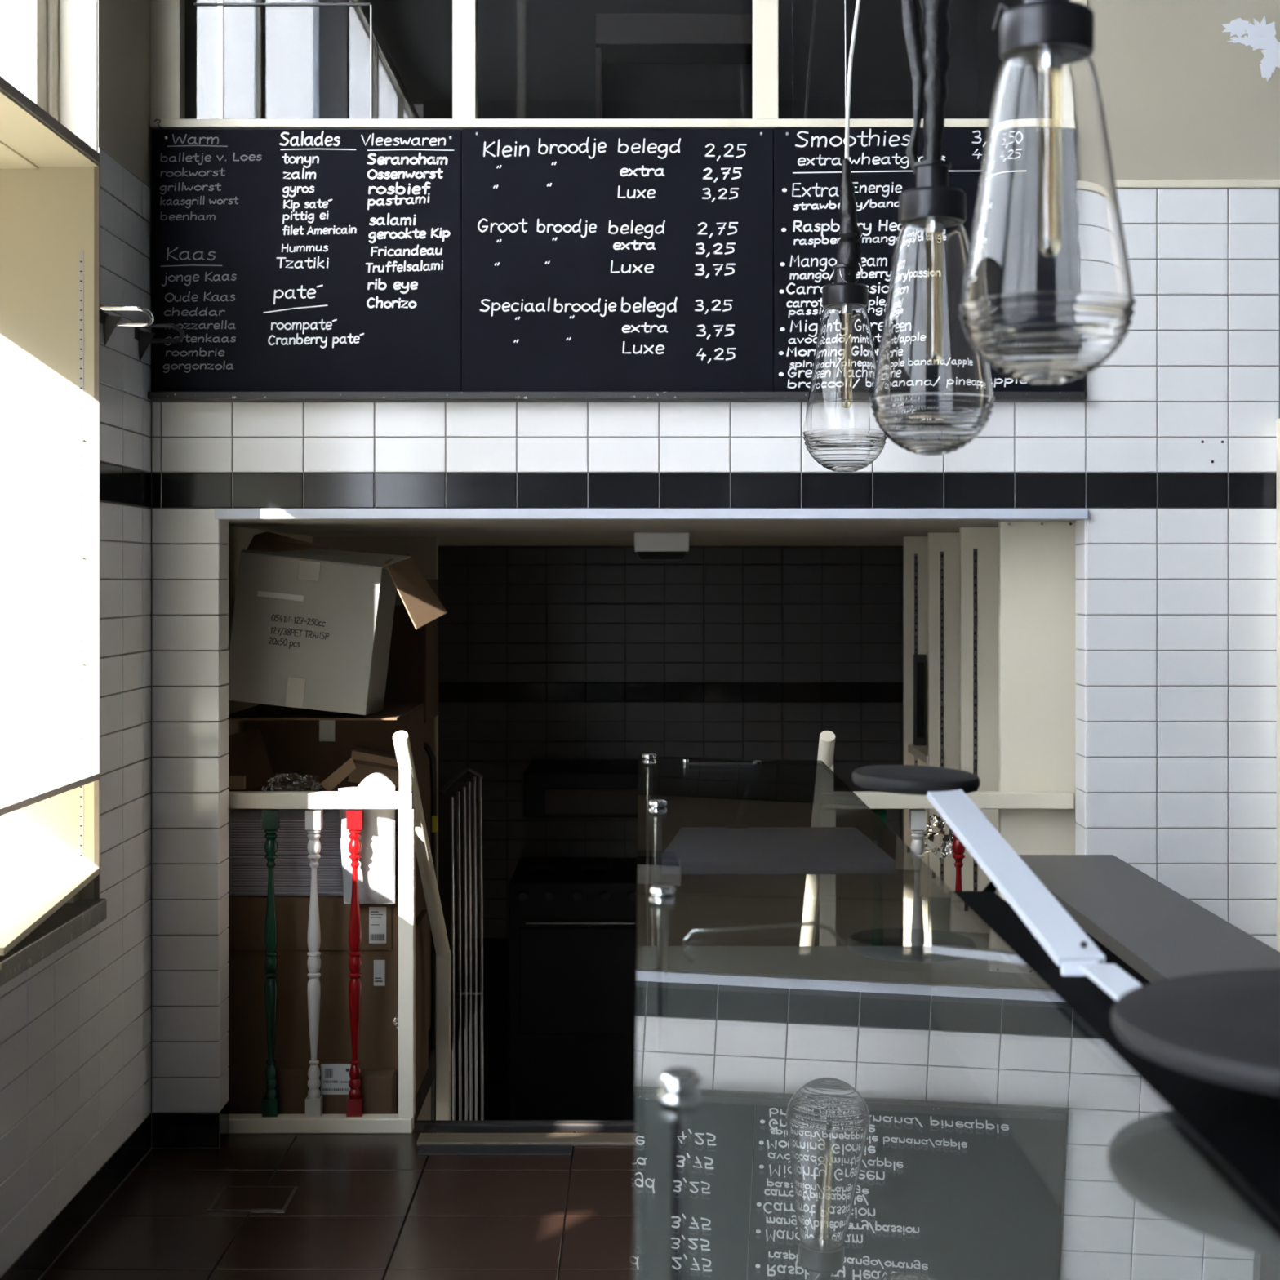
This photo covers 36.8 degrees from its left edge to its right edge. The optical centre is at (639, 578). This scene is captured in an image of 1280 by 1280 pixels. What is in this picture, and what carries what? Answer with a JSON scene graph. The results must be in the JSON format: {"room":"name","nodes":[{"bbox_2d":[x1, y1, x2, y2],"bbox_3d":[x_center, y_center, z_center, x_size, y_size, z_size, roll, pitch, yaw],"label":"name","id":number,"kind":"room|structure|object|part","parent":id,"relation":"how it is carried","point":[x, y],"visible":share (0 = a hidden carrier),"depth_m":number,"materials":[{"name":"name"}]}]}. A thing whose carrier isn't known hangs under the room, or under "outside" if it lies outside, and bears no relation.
{"room":"eatery","nodes":[
{"label":"eatery","id":0,"kind":"room"},
{"bbox_2d":[0,0,151,1276],"bbox_3d":[-1.661,-0.724,1.966,0.578,4.750,7.133,0,0,0],"label":"wall","id":1,"kind":"structure","parent":0,"point":[75,1025],"depth_m":5.02,"materials":[{"name":"grey tile"}]},
{"bbox_2d":[0,0,97,151],"bbox_3d":[-1.489,-2.090,3.357,0.222,2.018,3.114,0,0,0],"label":"window","id":2,"kind":"structure","parent":1,"relation":"in","point":[48,48],"depth_m":4.87,"materials":[{"name":"white glass"}]},
{"bbox_3d":[-1.511,-1.979,4.025,0.006,1.760,1.470,0,0,0],"label":"frosted pane","id":3,"kind":"part","parent":2,"relation":"part of","materials":[{"name":"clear glass"}]},
{"bbox_2d":[0,75,100,899],"bbox_3d":[-1.635,-0.105,3.372,0.529,1.952,3.144,0,0,0],"label":"window","id":4,"kind":"structure","parent":1,"relation":"in","point":[50,177],"depth_m":4.89,"materials":[{"name":"beige"}]},
{"bbox_2d":[0,773,99,816],"bbox_3d":[-1.534,0.500,3.424,0.331,0.016,2.928,0,0,0],"label":"display shelf","id":5,"kind":"object","parent":4,"relation":"attached to","point":[18,791],"visible":1,"depth_m":4.60,"materials":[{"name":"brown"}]},
{"bbox_2d":[0,898,106,986],"bbox_3d":[-1.628,0.840,3.403,0.544,0.054,3.006,0,0,0],"label":"window sill","id":6,"kind":"structure","parent":1,"relation":"attached to","point":[70,921],"depth_m":4.50,"materials":[{"name":"grey stone"}]},
{"bbox_2d":[0,867,99,955],"bbox_3d":[-1.522,0.773,4.358,0.517,0.080,1.056,0,0,0],"label":"board","id":7,"kind":"object","parent":6,"relation":"on","point":[28,896],"visible":1,"depth_m":4.48,"materials":[{"name":"white wood"}]},
{"bbox_2d":[0,1113,151,1279],"bbox_3d":[-1.375,1.551,4.157,0.006,0.100,2.513,0,0,0],"label":"baseboard","id":8,"kind":"structure","parent":1,"relation":"attached to","point":[42,1252],"depth_m":4.73,"materials":[{"name":"grey tile"}]},
{"bbox_2d":[98,306,154,346],"bbox_3d":[-1.306,-0.645,4.927,0.131,0.098,0.080,0,0,0],"label":"wall bracket","id":9,"kind":"object","parent":1,"relation":"attached to","point":[109,322],"visible":1,"depth_m":4.92,"materials":[{"name":"silver metal"}]},
{"bbox_3d":[-1.370,-0.667,4.927,0.004,0.032,0.080,0,0,0],"label":"wall plate","id":10,"kind":"part","parent":9,"relation":"part of","materials":[{"name":"black plastic"}]},
{"bbox_2d":[134,323,184,360],"bbox_3d":[-1.309,-0.647,5.276,0.126,0.098,0.080,0,0,0],"label":"wall bracket","id":11,"kind":"object","parent":1,"relation":"attached to","point":[144,339],"visible":0.88,"depth_m":5.27,"materials":[{"name":"black"}]},
{"bbox_3d":[-1.370,-0.669,5.276,0.004,0.032,0.080,0,0,0],"label":"wall plate","id":12,"kind":"part","parent":11,"relation":"part of","materials":[{"name":"black plastic"}]},
{"bbox_2d":[226,525,312,813],"bbox_3d":[-1.310,1.191,7.669,0.040,2.720,4.262,0,0,0],"label":"wall","id":13,"kind":"structure","parent":0,"point":[239,538],"depth_m":6.15,"materials":[{"name":"beige paint"}]},
{"bbox_2d":[38,985,635,1279],"bbox_3d":[0.300,1.651,3.000,3.400,0.100,9.200,0,0,0],"label":"floor","id":14,"kind":"structure","parent":0,"point":[363,1206],"depth_m":4.84,"materials":[{"name":"brown tile"}]},
{"bbox_2d":[207,1186,298,1213],"bbox_3d":[-0.997,1.601,4.976,0.197,0.007,0.195,0,0,0],"label":"floor hatch","id":15,"kind":"object","parent":14,"relation":"on","point":[230,1198],"visible":1,"depth_m":4.97,"materials":[{"name":"black tile"}]},
{"bbox_2d":[226,876,398,1114],"bbox_3d":[-0.988,1.274,5.920,0.545,0.655,0.420,0,0,0],"label":"carton","id":16,"kind":"object","parent":14,"relation":"on","point":[378,1047],"visible":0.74,"depth_m":5.72,"materials":[{"name":"brown cardboard"}]},
{"bbox_2d":[226,808,343,895],"bbox_3d":[-1.052,0.831,5.925,0.416,0.227,0.390,0,0,0],"label":"stack","id":17,"kind":"object","parent":16,"relation":"on","point":[248,870],"visible":0.49,"depth_m":5.74,"materials":[{"name":"grey paper"}]},
{"bbox_2d":[229,775,245,789],"bbox_3d":[-1.204,0.610,5.771,0.044,0.040,0.030,0,0,0],"label":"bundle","id":18,"kind":"object","parent":17,"relation":"on","point":[236,782],"visible":1,"depth_m":5.76,"materials":[{"name":"brown cardboard"}]},
{"bbox_2d":[226,728,318,791],"bbox_3d":[-1.154,0.591,6.019,0.268,0.245,0.222,0,0,0],"label":"carton","id":19,"kind":"object","parent":17,"relation":"on","point":[248,757],"visible":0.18,"depth_m":5.98,"materials":[{"name":"brown cardboard"}]},
{"bbox_2d":[262,773,323,791],"bbox_3d":[-1.059,0.636,5.873,0.171,0.089,0.142,0,0,22],"label":"heap","id":20,"kind":"object","parent":17,"relation":"on","point":[282,781],"visible":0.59,"depth_m":5.84,"materials":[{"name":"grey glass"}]},
{"bbox_2d":[320,746,399,791],"bbox_3d":[-0.858,0.594,5.993,0.223,0.117,0.287,0,0,0],"label":"carton","id":21,"kind":"object","parent":17,"relation":"on","point":[363,762],"visible":0.66,"depth_m":6.01,"materials":[{"name":"brown cardboard"}]},
{"bbox_2d":[370,911,383,940],"bbox_3d":[-0.776,1.029,5.710,0.042,0.086,0.001,0,0,0],"label":"print","id":22,"kind":"object","parent":16,"relation":"attached to","point":[376,917],"depth_m":5.71,"materials":[{"name":"grey paper"}]},
{"bbox_2d":[262,1063,395,1114],"bbox_3d":[-0.910,1.508,5.665,0.380,0.185,0.085,0,0,0],"label":"carton","id":23,"kind":"object","parent":14,"relation":"on","point":[378,1087],"visible":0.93,"depth_m":5.62,"materials":[{"name":"brown cardboard"}]},
{"bbox_2d":[323,1068,349,1090],"bbox_3d":[-0.886,1.462,5.623,0.076,0.065,0.001,0,0,0],"label":"print","id":24,"kind":"object","parent":23,"relation":"attached to","point":[334,1079],"depth_m":5.62,"materials":[{"name":"grey paper"}]},
{"bbox_2d":[228,730,450,1133],"bbox_3d":[-0.947,1.493,5.843,0.684,2.117,0.709,0,0,0],"label":"stair railing","id":25,"kind":"object","parent":14,"relation":"on","point":[413,838],"visible":0.99,"depth_m":5.58,"materials":[{"name":"beige paint"}]},
{"bbox_3d":[-0.973,0.641,5.585,0.632,0.046,0.050,0,0,0],"label":"rail","id":26,"kind":"part","parent":25,"relation":"part of","materials":[{"name":"beige paint"}]},
{"bbox_3d":[-0.973,1.580,5.587,0.632,0.042,0.055,0,0,0],"label":"rail","id":27,"kind":"part","parent":25,"relation":"part of","materials":[{"name":"beige paint"}]},
{"bbox_2d":[337,772,395,904],"bbox_3d":[-0.803,0.763,5.681,0.168,0.385,0.091,0,0,0],"label":"plastic bag","id":28,"kind":"object","parent":25,"relation":"hanging from","point":[376,868],"visible":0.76,"depth_m":5.65,"materials":[{"name":"grey plastic"}]},
{"bbox_2d":[392,1013,398,1031],"bbox_3d":[-0.701,1.299,5.659,0.053,0.052,0.063,0,0,33],"label":"wrap","id":29,"kind":"object","parent":25,"relation":"attached to","point":[395,1021],"visible":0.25,"depth_m":5.64,"materials":[{"name":"clear plastic"}]},
{"bbox_3d":[-0.677,0.567,5.587,0.036,0.102,0.039,0,0,0],"label":"post","id":30,"kind":"part","parent":25,"relation":"part of","materials":[{"name":"beige paint"}]},
{"bbox_3d":[-0.675,1.111,5.588,0.045,0.894,0.045,0,0,0],"label":"newel post","id":31,"kind":"part","parent":25,"relation":"part of","materials":[{"name":"beige paint"}]},
{"bbox_3d":[-0.655,0.828,5.843,0.046,0.787,0.711,0,0,5],"label":"handrail","id":32,"kind":"part","parent":25,"relation":"part of","materials":[{"name":"beige paint"}]},
{"bbox_3d":[-0.628,1.872,6.171,0.043,1.358,0.043,0,0,0],"label":"post","id":33,"kind":"part","parent":25,"relation":"part of","materials":[{"name":"beige paint"}]},
{"bbox_2d":[395,829,423,919],"bbox_3d":[-0.995,1.204,6.379,0.510,0.795,0.441,0,0,0],"label":"carton","id":34,"kind":"object","parent":14,"relation":"on","point":[419,888],"visible":0.02,"depth_m":6.40,"materials":[{"name":"cardboard"}]},
{"bbox_2d":[244,704,424,829],"bbox_3d":[-0.999,0.615,6.369,0.527,0.372,0.421,0,0,0],"label":"carton","id":35,"kind":"object","parent":34,"relation":"on","point":[319,748],"visible":0.35,"depth_m":6.16,"materials":[{"name":"cardboard"}]},
{"bbox_2d":[226,702,423,719],"bbox_3d":[-1.005,0.424,6.200,0.540,0.007,0.720,0,0,0],"label":"cardboard sheet","id":36,"kind":"object","parent":35,"relation":"on","point":[391,711],"visible":0.61,"depth_m":6.01,"materials":[{"name":"brown cardboard"}]},
{"bbox_2d":[226,531,447,715],"bbox_3d":[-0.927,0.136,5.992,0.652,0.568,0.373,0,0,1],"label":"carton","id":37,"kind":"object","parent":36,"relation":"on","point":[312,634],"visible":0.98,"depth_m":5.82,"materials":[{"name":"white cardboard"}]},
{"bbox_2d":[415,909,428,1096],"bbox_3d":[-0.701,1.341,6.025,0.022,0.520,0.550,0,0,0],"label":"carton","id":38,"kind":"object","parent":14,"relation":"on","point":[422,920],"visible":0.42,"depth_m":6.11,"materials":[{"name":"brown cardboard"}]},
{"bbox_2d":[423,718,434,1030],"bbox_3d":[-0.823,1.051,6.810,0.155,1.100,0.380,0,0,0],"label":"carton","id":39,"kind":"object","parent":14,"relation":"on","point":[429,726],"visible":0.02,"depth_m":6.82,"materials":[{"name":"brown cardboard"}]},
{"bbox_2d":[383,579,438,724],"bbox_3d":[-0.830,0.250,6.844,0.190,0.498,0.411,0,0,0],"label":"carton","id":40,"kind":"object","parent":39,"relation":"on","point":[412,673],"visible":0.34,"depth_m":6.64,"materials":[{"name":"brown cardboard"}]},
{"bbox_2d":[417,1145,573,1155],"bbox_3d":[-0.402,1.599,5.393,0.429,0.004,0.086,0,0,0],"label":"strip","id":41,"kind":"object","parent":14,"relation":"on","point":[424,1149],"visible":1,"depth_m":5.38,"materials":[{"name":"silver plastic"}]},
{"bbox_2d":[635,752,1279,1279],"bbox_3d":[0.288,1.026,2.825,0.583,1.150,4.450,0,0,0],"label":"display case","id":42,"kind":"object","parent":14,"relation":"on","point":[850,1088],"depth_m":2.20,"materials":[{"name":"clear glass"}]},
{"bbox_3d":[0.001,0.585,2.820,0.007,0.223,4.440,0,0,0],"label":"pane","id":43,"kind":"part","parent":42,"relation":"part of","materials":[{"name":"clear glass"}]},
{"bbox_3d":[0.038,0.592,1.763,0.017,0.218,0.017,0,0,0],"label":"post","id":44,"kind":"part","parent":42,"relation":"part of","materials":[{"name":"silver metal"}]},
{"bbox_3d":[0.237,0.473,3.946,0.481,0.020,2.208,0,0,0],"label":"pane","id":45,"kind":"part","parent":42,"relation":"part of","materials":[{"name":"clear glass"}]},
{"bbox_3d":[0.237,0.473,1.718,0.481,0.020,2.236,0,0,0],"label":"pane","id":46,"kind":"part","parent":42,"relation":"part of","materials":[{"name":"clear glass"}]},
{"bbox_3d":[0.473,0.595,1.850,0.006,0.212,2.500,0,0,0],"label":"panel","id":47,"kind":"part","parent":42,"relation":"part of","materials":[{"name":"clear glass"}]},
{"bbox_2d":[953,880,1279,1236],"bbox_3d":[0.547,0.586,1.818,0.126,0.226,2.436,0,0,0],"label":"counter","id":48,"kind":"object","parent":42,"relation":"on","point":[1236,1131],"visible":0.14,"depth_m":1.80,"materials":[{"name":"black"}]},
{"bbox_3d":[0.541,0.506,3.032,0.049,0.066,0.008,0,0,0],"label":"plate","id":49,"kind":"part","parent":48,"relation":"part of","materials":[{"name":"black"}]},
{"bbox_2d":[851,764,1142,1000],"bbox_3d":[0.472,0.405,2.714,0.231,0.170,1.245,0,0,0],"label":"bar stool","id":50,"kind":"object","parent":48,"relation":"on","point":[1072,950],"visible":0.94,"depth_m":2.75,"materials":[{"name":"white metal"}]},
{"bbox_3d":[0.463,0.337,3.230,0.213,0.034,0.213,0,0,0],"label":"plate","id":51,"kind":"part","parent":50,"relation":"part of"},
{"bbox_3d":[0.523,0.412,2.768,0.060,0.139,0.754,0,0,-4],"label":"arm","id":52,"kind":"part","parent":50,"relation":"part of","materials":[{"name":"white metal"}]},
{"bbox_2d":[1111,968,1279,1095],"bbox_3d":[0.674,0.440,1.725,0.460,0.086,0.506,0,0,-25],"label":"seat","id":53,"kind":"object","parent":48,"relation":"on","point":[1223,1027],"visible":1,"depth_m":1.72,"materials":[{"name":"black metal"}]},
{"bbox_2d":[1017,854,1279,1102],"bbox_3d":[1.065,1.151,2.849,0.280,0.900,4.099,0,0,0],"label":"bar ledge","id":54,"kind":"object","parent":14,"relation":"on","point":[1141,926],"visible":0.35,"depth_m":3.94,"materials":[{"name":"grey laminate"}]},
{"bbox_2d":[1017,854,1279,982],"bbox_3d":[1.065,0.716,2.849,0.280,0.030,4.099,0,0,0],"label":"countertop","id":55,"kind":"structure","parent":54,"relation":"on","point":[1161,933],"depth_m":3.95,"materials":[{"name":"grey laminate"}]},
{"bbox_2d":[312,536,438,1119],"bbox_3d":[-1.045,1.191,7.630,0.490,2.720,0.060,0,0,0],"label":"wall partition","id":56,"kind":"structure","parent":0,"point":[423,550],"depth_m":7.60,"materials":[{"name":"beige paint"}]},
{"bbox_2d":[450,1080,508,1119],"bbox_3d":[0.215,2.576,8.200,3.010,0.050,3.200,0,0,0],"label":"floor","id":57,"kind":"structure","parent":0,"point":[495,1092],"depth_m":9.42,"materials":[{"name":"brown tile"}]},
{"bbox_2d":[424,741,437,1119],"bbox_3d":[-0.756,1.553,6.652,0.138,1.996,0.230,0,0,0],"label":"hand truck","id":58,"kind":"object","parent":57,"relation":"on","point":[428,748],"visible":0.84,"depth_m":6.60,"materials":[{"name":"metal"}]},
{"bbox_2d":[439,766,484,1119],"bbox_3d":[-0.649,1.621,7.214,0.047,1.819,0.727,0,0,6],"label":"metal rack","id":59,"kind":"object","parent":57,"relation":"on","point":[443,790],"visible":0.78,"depth_m":7.20,"materials":[{"name":"silver metal"}]},
{"bbox_2d":[508,857,645,1119],"bbox_3d":[-0.271,1.964,9.276,0.664,1.174,0.848,0,0,0],"label":"range","id":60,"kind":"object","parent":57,"relation":"on","point":[572,922],"visible":0.84,"depth_m":8.90,"materials":[{"name":"black metal"}]},
{"bbox_3d":[-0.536,1.463,8.885,0.040,0.040,0.030,0,0,0],"label":"knob","id":61,"kind":"part","parent":60,"relation":"part of","materials":[{"name":"black"}]},
{"bbox_3d":[-0.468,1.390,9.200,0.118,0.025,0.120,0,0,0],"label":"burner","id":62,"kind":"part","parent":60,"relation":"part of","materials":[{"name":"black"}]},
{"bbox_3d":[-0.413,1.463,8.885,0.040,0.040,0.030,0,0,0],"label":"knob","id":63,"kind":"part","parent":60,"relation":"part of","materials":[{"name":"black"}]},
{"bbox_3d":[-0.285,1.463,8.885,0.040,0.040,0.030,0,0,0],"label":"knob","id":64,"kind":"part","parent":60,"relation":"part of","materials":[{"name":"black"}]},
{"bbox_3d":[-0.271,1.586,8.860,0.504,0.016,0.016,0,0,0],"label":"door handle","id":65,"kind":"part","parent":60,"relation":"part of","materials":[{"name":"silver metal"}]},
{"bbox_3d":[-0.220,1.390,9.200,0.118,0.025,0.120,0,0,0],"label":"burner","id":66,"kind":"part","parent":60,"relation":"part of","materials":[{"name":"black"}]},
{"bbox_3d":[-0.156,1.463,8.885,0.040,0.040,0.030,0,0,0],"label":"knob","id":67,"kind":"part","parent":60,"relation":"part of","materials":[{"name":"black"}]},
{"bbox_3d":[-0.031,1.463,8.885,0.040,0.040,0.030,0,0,0],"label":"knob","id":68,"kind":"part","parent":60,"relation":"part of","materials":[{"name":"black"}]},
{"bbox_2d":[413,1120,635,1122],"bbox_3d":[-0.055,2.076,5.683,1.290,0.949,0.035,0,0,0],"label":"wall","id":69,"kind":"structure","parent":0,"point":[415,1121],"depth_m":5.69,"materials":[{"name":"black paint"}]},
{"bbox_2d":[413,1122,635,1130],"bbox_3d":[-0.055,1.630,5.662,1.290,0.062,0.013,0,0,0],"label":"trim","id":70,"kind":"structure","parent":69,"relation":"attached to","point":[417,1126],"depth_m":5.66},
{"bbox_2d":[422,1125,635,1133],"bbox_3d":[-0.020,1.633,5.600,1.220,0.056,0.130,0,0,0],"label":"trim","id":71,"kind":"structure","parent":69,"relation":"attached to","point":[437,1128],"depth_m":5.62,"materials":[{"name":"black wood"}]},
{"bbox_2d":[185,0,1023,119],"bbox_3d":[-0.160,-1.699,6.494,2.960,2.800,1.912,0,0,0],"label":"wall","id":72,"kind":"structure","parent":0,"point":[536,59],"depth_m":7.40,"materials":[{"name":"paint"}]},
{"bbox_2d":[595,13,751,119],"bbox_3d":[0.163,-1.262,7.240,0.650,1.646,0.280,0,0,0],"label":"shelf","id":73,"kind":"object","parent":72,"relation":"in","point":[620,38],"visible":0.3,"depth_m":7.10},
{"bbox_2d":[222,519,1083,546],"bbox_3d":[0.300,-0.183,7.667,3.400,0.031,4.467,0,0,0],"label":"ceiling","id":74,"kind":"structure","parent":0,"point":[450,532],"depth_m":6.52,"materials":[{"name":"paint"}]},
{"bbox_2d":[634,532,689,559],"bbox_3d":[0.081,-0.119,7.021,0.200,0.097,0.199,0,0,0],"label":"ceiling lamp","id":75,"kind":"object","parent":74,"relation":"attached to","point":[647,545],"visible":1,"depth_m":6.93,"materials":[{"name":"white"}]},
{"bbox_2d":[438,546,902,1080],"bbox_3d":[0.215,1.191,9.819,3.090,2.720,0.062,0,0,0],"label":"wall","id":76,"kind":"structure","parent":0,"point":[545,652],"depth_m":9.79,"materials":[{"name":"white tile"}]},
{"bbox_2d":[523,759,638,817],"bbox_3d":[-0.259,1.025,9.461,0.582,0.220,0.658,0,0,0],"label":"extractor hood","id":77,"kind":"object","parent":76,"relation":"attached to","point":[552,788],"visible":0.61,"depth_m":9.14,"materials":[{"name":"black metal"}]},
{"bbox_2d":[149,0,1279,1147],"bbox_3d":[0.311,-0.749,5.470,3.378,4.700,0.137,0,0,0],"label":"wall","id":78,"kind":"structure","parent":0,"point":[1169,451],"depth_m":5.41,"materials":[{"name":"grey tile"}]},
{"bbox_2d":[151,1102,228,1148],"bbox_3d":[0.213,1.551,5.474,3.170,0.100,0.124,0,0,0],"label":"baseboard","id":79,"kind":"structure","parent":78,"relation":"attached to","point":[169,1130],"depth_m":5.41,"materials":[{"name":"grey tile"}]},
{"bbox_2d":[416,1133,635,1146],"bbox_3d":[-0.020,1.597,5.487,1.220,0.012,0.095,0,0,0],"label":"trim","id":80,"kind":"structure","parent":78,"relation":"attached to","point":[424,1139],"depth_m":5.46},
{"bbox_2d":[147,391,1085,399],"bbox_3d":[-0.063,-0.512,5.390,2.615,0.020,0.045,0,0,0],"label":"ledge","id":81,"kind":"object","parent":78,"relation":"attached to","point":[151,395],"visible":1,"depth_m":5.37,"materials":[{"name":"black wood"}]},
{"bbox_2d":[151,128,462,391],"bbox_3d":[-0.932,-0.889,5.398,0.867,0.740,0.027,0,0,0],"label":"chalkboard","id":82,"kind":"object","parent":81,"relation":"on","point":[284,260],"visible":0.98,"depth_m":5.39,"materials":[{"name":"grey"}]},
{"bbox_2d":[462,128,773,391],"bbox_3d":[-0.061,-0.892,5.398,0.872,0.738,0.027,0,0,0],"label":"chalkboard","id":83,"kind":"object","parent":81,"relation":"on","point":[593,260],"visible":1,"depth_m":5.39,"materials":[{"name":"grey"}]},
{"bbox_2d":[773,128,1084,391],"bbox_3d":[0.812,-0.893,5.398,0.870,0.740,0.027,0,0,0],"label":"chalkboard","id":84,"kind":"object","parent":81,"relation":"on","point":[808,167],"visible":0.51,"depth_m":5.39,"materials":[{"name":"black paint"}]},
{"bbox_2d":[149,0,1087,128],"bbox_3d":[-0.057,-2.183,5.435,2.632,1.832,0.076,0,0,0],"label":"window","id":85,"kind":"structure","parent":78,"relation":"in","point":[167,16],"depth_m":5.41,"materials":[{"name":"beige paint"}]},
{"bbox_3d":[-0.057,-1.279,5.435,2.632,0.023,0.076,0,0,0],"label":"frame rail","id":86,"kind":"part","parent":85,"relation":"part of","materials":[{"name":"beige paint"}]},
{"bbox_2d":[214,508,1087,519],"bbox_3d":[0.033,-0.183,5.404,2.446,0.029,0.026,0,0,0],"label":"trim","id":87,"kind":"structure","parent":78,"relation":"attached to","point":[220,513],"depth_m":5.39,"materials":[{"name":"white metal"}]},
{"bbox_2d":[1276,418,1279,951],"bbox_3d":[1.794,0.576,5.361,0.012,2.050,0.096,0,0,0],"label":"trim","id":88,"kind":"structure","parent":78,"relation":"attached to","point":[1277,420],"depth_m":5.39,"materials":[{"name":"beige paint"}]},
{"bbox_2d":[802,0,887,472],"bbox_3d":[0.497,-1.164,4.651,0.205,1.813,0.205,0,0,0],"label":"pendant lamp","id":89,"kind":"object","parent":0,"point":[842,433],"visible":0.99,"depth_m":4.60,"materials":[{"name":"clear glass"}]},
{"bbox_2d":[822,264,867,307],"bbox_3d":[0.497,-0.708,4.651,0.110,0.100,0.110,0,0,0],"label":"socket","id":90,"kind":"object","parent":89,"relation":"attached to","point":[844,292],"depth_m":4.61,"materials":[{"name":"black"}]},
{"bbox_3d":[0.497,-0.460,4.651,0.205,0.405,0.205,0,0,0],"label":"lamp shade","id":91,"kind":"part","parent":89,"relation":"part of","materials":[{"name":"clear glass"}]},
{"bbox_3d":[0.508,-0.865,4.651,0.061,0.301,0.062,0,0,0],"label":"taped cord","id":92,"kind":"part","parent":89,"relation":"part of","materials":[{"name":"black plastic"}]},
{"bbox_3d":[0.200,-3.149,3.150,3.800,0.100,9.700,0,0,0],"label":"ceiling","id":93,"kind":"structure","parent":0,"visible":0},
{"bbox_2d":[870,0,995,455],"bbox_3d":[0.486,-1.648,3.195,0.205,2.884,0.205,0,0,-26],"label":"pendant lamp","id":94,"kind":"object","parent":93,"relation":"hanging from","point":[932,394],"visible":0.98,"depth_m":3.14,"materials":[{"name":"clear glass"}]},
{"bbox_2d":[898,160,965,225],"bbox_3d":[0.486,-0.642,3.195,0.110,0.100,0.110,0,0,0],"label":"socket","id":95,"kind":"object","parent":94,"relation":"attached to","point":[932,202],"depth_m":3.16,"materials":[{"name":"black plastic"}]},
{"bbox_3d":[0.486,-0.401,3.195,0.205,0.390,0.205,0,0,0],"label":"lamp shade","id":96,"kind":"part","parent":94,"relation":"part of","materials":[{"name":"clear glass"}]},
{"bbox_3d":[0.483,-1.888,3.195,0.068,2.405,0.054,0,0,0],"label":"taped cord","id":97,"kind":"part","parent":94,"relation":"part of","materials":[{"name":"black fabric"}]},
{"bbox_2d":[958,0,1135,385],"bbox_3d":[0.482,-1.660,2.280,0.205,2.858,0.205,0,0,0],"label":"pendant lamp","id":98,"kind":"object","parent":93,"relation":"hanging from","point":[1047,299],"visible":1,"depth_m":2.22,"materials":[{"name":"clear glass"}]},
{"bbox_2d":[999,0,1093,61],"bbox_3d":[0.482,-0.670,2.280,0.110,0.100,0.110,0,0,0],"label":"socket","id":99,"kind":"object","parent":98,"relation":"attached to","point":[1033,28],"depth_m":2.23,"materials":[{"name":"black"}]},
{"bbox_3d":[1.155,1.652,6.869,1.130,0.099,2.662,0,0,0],"label":"floor","id":100,"kind":"structure","parent":0,"visible":0},
{"bbox_2d":[902,536,928,901],"bbox_3d":[1.383,0.717,7.623,0.674,1.769,0.034,0,0,0],"label":"divider","id":101,"kind":"object","parent":100,"relation":"on","point":[915,548],"visible":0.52,"depth_m":7.61,"materials":[{"name":"beige paint"}]},
{"bbox_2d":[907,744,928,764],"bbox_3d":[1.390,0.668,7.357,0.660,0.030,0.495,0,0,0],"label":"shelf","id":102,"kind":"object","parent":101,"relation":"attached to","point":[921,752],"visible":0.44,"depth_m":7.37,"materials":[{"name":"beige paint"}]},
{"bbox_2d":[912,654,925,745],"bbox_3d":[1.101,0.475,7.569,0.049,0.356,0.023,0,0,0],"label":"framed panel","id":103,"kind":"object","parent":102,"relation":"on","point":[918,660],"visible":1,"depth_m":7.56,"materials":[{"name":"black plastic"}]},
{"bbox_2d":[804,730,1074,901],"bbox_3d":[0.883,1.493,5.843,0.744,2.117,0.709,0,0,0],"label":"stair railing","id":104,"kind":"object","parent":100,"relation":"on","point":[877,802],"visible":0.15,"depth_m":5.56,"materials":[{"name":"beige paint"}]},
{"bbox_3d":[0.536,0.828,5.843,0.046,0.787,0.709,0,0,0],"label":"handrail","id":105,"kind":"part","parent":104,"relation":"part of","materials":[{"name":"beige paint"}]},
{"bbox_2d":[922,813,954,860],"bbox_3d":[0.916,0.791,5.907,0.132,0.138,0.094,0,0,0],"label":"plastic wrap","id":106,"kind":"object","parent":104,"relation":"attached to","point":[938,839],"visible":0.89,"depth_m":5.88,"materials":[{"name":"clear plastic"}]},
{"bbox_3d":[0.892,0.641,5.585,0.727,0.046,0.050,0,0,0],"label":"rail","id":107,"kind":"part","parent":104,"relation":"part of","materials":[{"name":"beige paint"}]},
{"bbox_2d":[928,532,959,901],"bbox_3d":[1.383,0.717,6.968,0.674,1.769,0.034,0,0,0],"label":"divider","id":108,"kind":"object","parent":100,"relation":"on","point":[943,547],"visible":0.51,"depth_m":6.96,"materials":[{"name":"beige paint"}]},
{"bbox_2d":[959,527,998,895],"bbox_3d":[1.383,0.717,6.278,0.674,1.769,0.034,0,0,0],"label":"divider","id":109,"kind":"object","parent":100,"relation":"on","point":[978,546],"visible":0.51,"depth_m":6.26,"materials":[{"name":"beige paint"}]},
{"bbox_2d":[998,521,1077,903],"bbox_3d":[1.388,0.717,5.643,0.664,1.769,0.034,0,0,0],"label":"divider","id":110,"kind":"object","parent":100,"relation":"on","point":[1037,614],"visible":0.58,"depth_m":5.63,"materials":[{"name":"beige paint"}]}
]}

